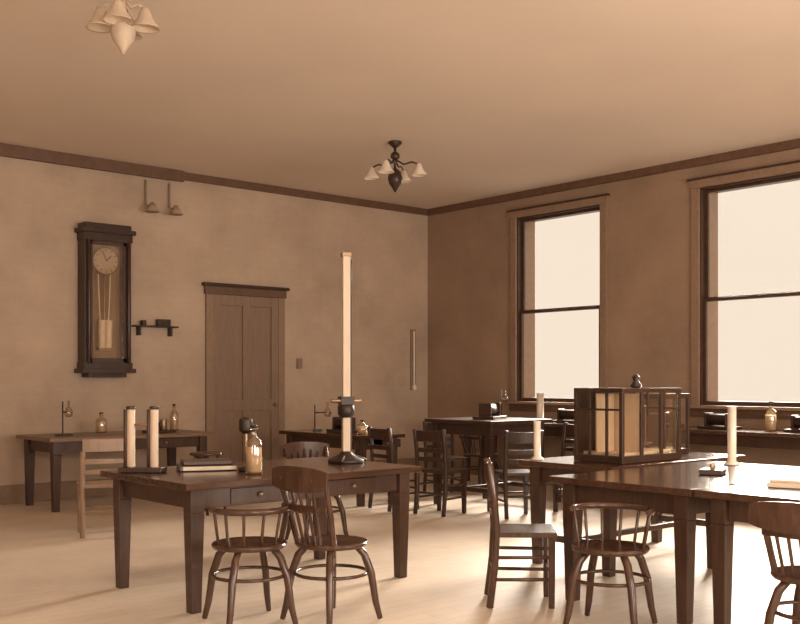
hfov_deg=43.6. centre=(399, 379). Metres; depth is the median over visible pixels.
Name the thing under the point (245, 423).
stand
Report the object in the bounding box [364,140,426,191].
ceiling lamp
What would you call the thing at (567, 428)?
chair
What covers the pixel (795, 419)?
coil
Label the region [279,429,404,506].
table
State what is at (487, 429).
desk
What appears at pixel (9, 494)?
baseboard
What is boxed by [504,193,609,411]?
window
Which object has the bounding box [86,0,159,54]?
ceiling lamp
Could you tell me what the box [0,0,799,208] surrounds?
ceiling
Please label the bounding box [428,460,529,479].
baseboard
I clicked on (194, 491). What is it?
table
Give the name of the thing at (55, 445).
table
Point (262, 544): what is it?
chair
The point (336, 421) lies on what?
coil
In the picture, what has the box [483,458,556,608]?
chair
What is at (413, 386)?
thermometer
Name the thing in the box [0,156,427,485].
wall
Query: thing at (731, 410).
cylinder
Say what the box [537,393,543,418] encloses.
cylinder
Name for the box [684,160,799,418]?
window
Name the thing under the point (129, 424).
stand
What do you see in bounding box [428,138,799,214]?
trim
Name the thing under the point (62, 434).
stand
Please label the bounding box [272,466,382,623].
chair
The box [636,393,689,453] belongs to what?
case
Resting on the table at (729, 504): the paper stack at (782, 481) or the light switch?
the paper stack at (782, 481)
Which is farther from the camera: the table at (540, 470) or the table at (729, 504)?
the table at (540, 470)
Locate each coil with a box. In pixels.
[326,417,356,432]
[472,403,505,419]
[552,409,573,422]
[666,412,684,426]
[697,413,740,429]
[783,415,799,432]
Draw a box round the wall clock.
[74,221,135,376]
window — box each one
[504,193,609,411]
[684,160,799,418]
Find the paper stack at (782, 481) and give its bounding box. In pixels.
[766,475,799,488]
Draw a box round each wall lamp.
[145,180,158,212]
[168,183,182,215]
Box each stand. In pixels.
[55,402,72,435]
[118,406,166,472]
[238,417,252,470]
[313,405,331,430]
[501,390,507,415]
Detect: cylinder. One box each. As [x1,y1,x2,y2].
[531,421,543,459]
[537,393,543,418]
[724,406,739,465]
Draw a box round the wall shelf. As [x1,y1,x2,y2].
[132,319,178,335]
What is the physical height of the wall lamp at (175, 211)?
0.400 m
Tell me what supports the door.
in the wall at (223, 234)
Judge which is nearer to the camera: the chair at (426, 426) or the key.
the key
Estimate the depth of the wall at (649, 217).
12.48 m
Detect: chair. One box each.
[76,438,122,537]
[202,504,297,623]
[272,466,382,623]
[280,441,348,539]
[368,426,419,511]
[413,428,467,516]
[422,421,467,492]
[459,435,502,484]
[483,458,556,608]
[494,430,543,519]
[546,422,573,502]
[553,447,573,511]
[563,502,657,623]
[749,501,799,623]
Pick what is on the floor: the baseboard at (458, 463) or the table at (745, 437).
the table at (745, 437)
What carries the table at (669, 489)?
on the floor
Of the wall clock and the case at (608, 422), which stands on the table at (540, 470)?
the case at (608, 422)
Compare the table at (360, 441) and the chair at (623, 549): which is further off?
the table at (360, 441)
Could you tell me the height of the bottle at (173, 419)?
0.309 m
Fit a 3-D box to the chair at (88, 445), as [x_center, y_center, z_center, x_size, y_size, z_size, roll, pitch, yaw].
[-2.617,0.927,8.764,0.404,0.845,0.420,0,0,-24]
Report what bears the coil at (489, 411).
on the desk at (487, 429)
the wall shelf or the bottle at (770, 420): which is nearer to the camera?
the bottle at (770, 420)
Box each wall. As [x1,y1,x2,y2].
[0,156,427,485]
[428,148,799,466]
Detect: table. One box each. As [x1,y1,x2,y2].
[16,429,214,511]
[100,457,421,613]
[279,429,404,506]
[463,423,799,480]
[518,452,744,576]
[549,461,799,623]
[694,480,799,623]
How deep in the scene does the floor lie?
7.01 m
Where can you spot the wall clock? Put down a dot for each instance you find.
(104, 250)
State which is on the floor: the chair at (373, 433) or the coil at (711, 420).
the chair at (373, 433)
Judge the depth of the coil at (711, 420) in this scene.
10.79 m
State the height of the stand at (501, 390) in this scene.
0.400 m
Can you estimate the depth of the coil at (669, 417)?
11.19 m
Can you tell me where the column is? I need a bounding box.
[328,252,366,463]
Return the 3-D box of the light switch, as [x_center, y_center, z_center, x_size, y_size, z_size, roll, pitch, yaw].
[-1.352,-0.220,13.444,0.080,0.140,0.030,0,0,-41]
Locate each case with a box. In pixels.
[574,374,680,463]
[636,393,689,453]
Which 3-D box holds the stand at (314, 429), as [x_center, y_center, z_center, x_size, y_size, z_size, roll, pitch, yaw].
[-0.903,0.423,11.629,0.215,0.330,0.160,0,0,-8]
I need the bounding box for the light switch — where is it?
[296,358,301,368]
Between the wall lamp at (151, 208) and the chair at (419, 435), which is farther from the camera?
the wall lamp at (151, 208)
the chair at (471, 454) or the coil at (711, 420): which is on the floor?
the chair at (471, 454)
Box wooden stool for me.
[189,451,226,515]
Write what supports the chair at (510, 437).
on the floor
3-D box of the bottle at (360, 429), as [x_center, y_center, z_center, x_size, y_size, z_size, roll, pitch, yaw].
[-0.412,0.511,10.838,0.120,0.154,0.120,0,0,-41]
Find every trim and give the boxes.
[0,143,183,181]
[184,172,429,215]
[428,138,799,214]
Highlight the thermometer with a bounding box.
[410,329,416,389]
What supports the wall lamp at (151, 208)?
attached to the wall at (223, 234)
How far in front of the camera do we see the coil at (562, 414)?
12.35 m
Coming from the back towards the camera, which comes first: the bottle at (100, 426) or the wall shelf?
the wall shelf
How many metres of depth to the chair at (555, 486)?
10.23 m
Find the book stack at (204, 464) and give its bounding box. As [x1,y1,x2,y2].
[176,458,236,471]
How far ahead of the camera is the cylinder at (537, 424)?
7.35 m
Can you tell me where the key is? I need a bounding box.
[699,462,726,474]
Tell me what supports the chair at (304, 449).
on the floor
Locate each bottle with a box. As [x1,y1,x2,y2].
[96,412,105,431]
[170,404,177,428]
[246,424,261,472]
[357,420,366,432]
[765,401,775,429]
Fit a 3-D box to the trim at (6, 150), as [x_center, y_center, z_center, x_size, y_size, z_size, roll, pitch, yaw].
[-5.673,-2.485,9.589,8.020,0.130,0.058,0,0,-41]
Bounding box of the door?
[202,282,289,461]
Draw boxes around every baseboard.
[0,458,427,503]
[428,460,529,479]
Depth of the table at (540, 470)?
7.32 m
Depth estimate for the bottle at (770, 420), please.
10.32 m
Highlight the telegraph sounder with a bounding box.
[142,419,175,432]
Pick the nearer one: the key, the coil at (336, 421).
the key
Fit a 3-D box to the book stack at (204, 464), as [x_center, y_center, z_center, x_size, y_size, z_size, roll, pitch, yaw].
[-1.275,0.555,6.575,0.364,0.065,0.242,0,0,-18]
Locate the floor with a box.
[0,472,799,623]
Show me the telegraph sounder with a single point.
(162, 425)
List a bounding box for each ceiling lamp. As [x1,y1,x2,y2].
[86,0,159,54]
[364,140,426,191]
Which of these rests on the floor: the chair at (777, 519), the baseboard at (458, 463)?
the chair at (777, 519)
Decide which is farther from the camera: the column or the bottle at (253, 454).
the column
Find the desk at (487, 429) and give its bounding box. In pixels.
[425,417,551,510]
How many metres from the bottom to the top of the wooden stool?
0.616 m
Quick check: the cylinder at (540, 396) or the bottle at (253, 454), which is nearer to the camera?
the bottle at (253, 454)

